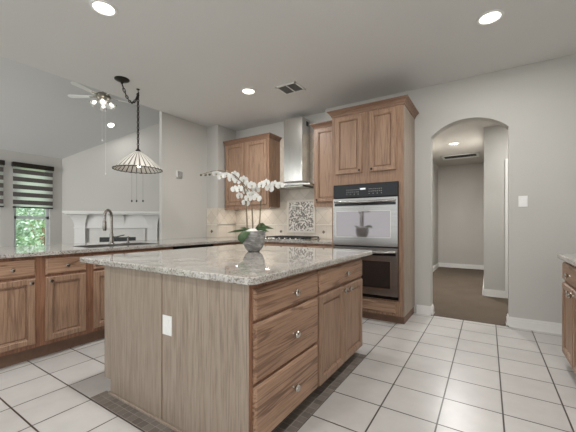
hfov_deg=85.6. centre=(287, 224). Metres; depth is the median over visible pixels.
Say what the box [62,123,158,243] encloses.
wall
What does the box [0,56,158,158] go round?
sloped ceiling
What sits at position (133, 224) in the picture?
fireplace
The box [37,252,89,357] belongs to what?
base cabinet
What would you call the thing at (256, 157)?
upper cabinet
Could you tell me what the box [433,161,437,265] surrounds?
wall
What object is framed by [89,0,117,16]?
recessed light
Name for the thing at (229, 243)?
base cabinet
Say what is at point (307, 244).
base cabinet
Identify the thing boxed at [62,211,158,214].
mantel shelf
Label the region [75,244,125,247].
basin
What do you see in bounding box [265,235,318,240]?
gas cooktop
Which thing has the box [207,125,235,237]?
wall
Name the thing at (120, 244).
basin
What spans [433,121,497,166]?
ceiling
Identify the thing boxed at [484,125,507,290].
wall
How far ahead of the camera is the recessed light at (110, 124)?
6.64 m
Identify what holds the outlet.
attached to the kitchen island
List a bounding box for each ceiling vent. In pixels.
[275,81,305,94]
[441,152,478,159]
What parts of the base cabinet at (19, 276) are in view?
drawer, door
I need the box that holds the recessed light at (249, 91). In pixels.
[241,88,255,94]
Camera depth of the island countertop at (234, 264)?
2.16 m
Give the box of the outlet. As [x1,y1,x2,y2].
[163,315,171,335]
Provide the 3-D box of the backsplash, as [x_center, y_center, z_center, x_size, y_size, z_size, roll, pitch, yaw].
[-0.259,-0.634,5.277,2.670,1.751,0.499,0,0,33]
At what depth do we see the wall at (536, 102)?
3.54 m
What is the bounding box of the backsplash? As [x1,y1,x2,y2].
[207,133,331,238]
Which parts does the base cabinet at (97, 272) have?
door, false drawer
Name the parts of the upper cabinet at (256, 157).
door, light rail, crown moulding, door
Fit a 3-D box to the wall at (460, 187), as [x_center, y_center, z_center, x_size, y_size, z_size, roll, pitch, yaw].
[4.729,-0.210,8.473,1.400,2.800,0.130,0,0,33]
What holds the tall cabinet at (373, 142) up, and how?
on the floor
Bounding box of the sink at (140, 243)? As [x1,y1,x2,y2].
[75,242,157,247]
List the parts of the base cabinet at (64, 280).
drawer, door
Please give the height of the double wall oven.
1.404 m
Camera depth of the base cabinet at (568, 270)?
2.39 m
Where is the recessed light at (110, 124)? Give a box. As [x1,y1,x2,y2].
[107,122,114,127]
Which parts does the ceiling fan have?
blade, blade, lamp shade, motor, lamp shade, lamp shade, lamp shade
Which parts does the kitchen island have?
panel, shoe moulding, panel, drawer, drawer, drawer, knob, knob, knob, door, drawer, door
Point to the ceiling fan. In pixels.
(103, 97)
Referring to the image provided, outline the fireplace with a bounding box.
[62,211,158,242]
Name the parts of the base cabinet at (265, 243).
drawer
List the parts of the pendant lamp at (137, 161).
chain, pull chain, lamp shade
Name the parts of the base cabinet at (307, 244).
drawer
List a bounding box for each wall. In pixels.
[0,149,61,246]
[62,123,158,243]
[159,111,206,238]
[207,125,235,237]
[236,112,324,207]
[325,54,575,322]
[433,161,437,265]
[438,163,483,264]
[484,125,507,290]
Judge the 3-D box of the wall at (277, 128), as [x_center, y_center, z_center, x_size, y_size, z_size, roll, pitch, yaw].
[0.040,-0.310,5.483,2.400,3.000,0.170,0,0,33]
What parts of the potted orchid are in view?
flower, stem, flower, flower, flower, flower, flower, stem, flower, flower, pot, flower, stem, flower, flower, flower, flower, flower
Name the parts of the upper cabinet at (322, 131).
crown moulding, light rail, door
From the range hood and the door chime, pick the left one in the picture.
the door chime
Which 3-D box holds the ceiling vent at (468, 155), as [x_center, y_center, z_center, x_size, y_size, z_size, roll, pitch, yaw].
[4.077,-1.603,7.365,0.760,0.011,0.500,0,0,33]
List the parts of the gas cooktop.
cooktop plate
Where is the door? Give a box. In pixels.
[505,159,507,297]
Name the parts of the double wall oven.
window trim, handle, handle, oven door, oven door, control panel, window trim, vent trim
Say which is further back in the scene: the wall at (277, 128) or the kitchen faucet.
the wall at (277, 128)
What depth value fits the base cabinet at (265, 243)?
4.69 m
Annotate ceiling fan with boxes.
[68,81,139,174]
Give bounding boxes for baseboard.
[416,304,561,334]
[433,262,504,297]
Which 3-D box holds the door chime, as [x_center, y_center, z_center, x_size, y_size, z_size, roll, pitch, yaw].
[-1.837,-0.843,5.265,0.038,0.115,0.105,0,0,33]
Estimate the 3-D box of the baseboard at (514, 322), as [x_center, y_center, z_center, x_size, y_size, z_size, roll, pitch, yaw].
[2.588,1.131,3.678,1.980,0.117,0.174,0,0,33]
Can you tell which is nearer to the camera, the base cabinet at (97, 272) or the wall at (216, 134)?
the base cabinet at (97, 272)
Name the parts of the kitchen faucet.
spout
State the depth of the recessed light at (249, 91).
4.23 m
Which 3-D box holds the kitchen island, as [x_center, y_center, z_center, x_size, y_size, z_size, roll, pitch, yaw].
[-0.301,0.740,2.514,1.396,0.900,1.604,0,0,33]
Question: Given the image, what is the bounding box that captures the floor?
[0,267,575,431]
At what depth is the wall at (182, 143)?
5.32 m
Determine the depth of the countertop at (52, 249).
3.55 m
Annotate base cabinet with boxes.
[0,256,39,368]
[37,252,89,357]
[87,247,172,342]
[213,242,242,245]
[264,242,305,246]
[306,243,331,247]
[562,262,575,373]
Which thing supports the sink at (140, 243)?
in the countertop at (52, 249)
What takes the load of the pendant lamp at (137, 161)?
hanging from the ceiling at (189, 60)
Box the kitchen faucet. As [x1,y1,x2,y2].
[102,209,123,243]
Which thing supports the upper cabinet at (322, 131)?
attached to the wall at (277, 128)
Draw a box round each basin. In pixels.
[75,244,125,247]
[114,242,157,245]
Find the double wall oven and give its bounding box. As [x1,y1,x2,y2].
[333,181,398,300]
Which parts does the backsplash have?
mosaic panel, mosaic frame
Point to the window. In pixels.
(31, 225)
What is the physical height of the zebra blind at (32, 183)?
0.895 m
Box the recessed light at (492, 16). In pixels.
[476,9,503,24]
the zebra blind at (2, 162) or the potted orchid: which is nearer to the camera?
the potted orchid
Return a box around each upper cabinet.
[223,132,281,209]
[310,120,331,206]
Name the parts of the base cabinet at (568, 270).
drawer, door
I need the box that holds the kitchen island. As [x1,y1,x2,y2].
[105,258,361,431]
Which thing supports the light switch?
attached to the wall at (536, 102)
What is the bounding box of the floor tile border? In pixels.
[91,353,366,431]
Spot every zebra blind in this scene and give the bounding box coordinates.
[0,160,4,206]
[11,161,53,208]
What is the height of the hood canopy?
0.019 m
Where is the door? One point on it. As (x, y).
(506, 160)
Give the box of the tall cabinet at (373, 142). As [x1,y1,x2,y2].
[327,95,418,323]
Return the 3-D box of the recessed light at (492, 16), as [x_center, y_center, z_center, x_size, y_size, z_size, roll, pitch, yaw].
[1.764,-1.804,2.717,0.208,0.010,0.208,0,0,33]
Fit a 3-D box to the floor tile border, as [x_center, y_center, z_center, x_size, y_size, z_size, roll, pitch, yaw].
[-0.320,1.188,2.476,1.365,0.002,1.700,0,0,33]
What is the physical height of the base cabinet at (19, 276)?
0.915 m
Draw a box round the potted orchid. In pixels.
[200,170,283,251]
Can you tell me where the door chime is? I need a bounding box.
[176,171,182,177]
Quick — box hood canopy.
[279,185,312,189]
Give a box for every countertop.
[0,237,331,258]
[80,244,371,284]
[557,254,575,266]
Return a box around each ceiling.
[0,0,575,130]
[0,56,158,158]
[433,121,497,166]
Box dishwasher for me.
[173,244,212,249]
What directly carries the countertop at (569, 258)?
on the base cabinet at (568, 270)
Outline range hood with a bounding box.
[274,116,313,189]
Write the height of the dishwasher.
0.912 m
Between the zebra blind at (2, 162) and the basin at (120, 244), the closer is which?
the basin at (120, 244)
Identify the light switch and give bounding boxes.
[518,196,527,206]
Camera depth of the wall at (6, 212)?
6.21 m
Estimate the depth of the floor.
2.35 m
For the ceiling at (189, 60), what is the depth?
3.13 m
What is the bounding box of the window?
[14,208,48,245]
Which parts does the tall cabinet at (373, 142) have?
door, crown moulding, drawer, door, panel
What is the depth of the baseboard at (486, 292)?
8.14 m
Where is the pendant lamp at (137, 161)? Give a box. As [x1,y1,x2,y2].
[112,76,162,201]
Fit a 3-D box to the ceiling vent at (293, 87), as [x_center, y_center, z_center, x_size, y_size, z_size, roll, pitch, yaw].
[0.034,-1.804,4.132,0.310,0.011,0.270,0,0,33]

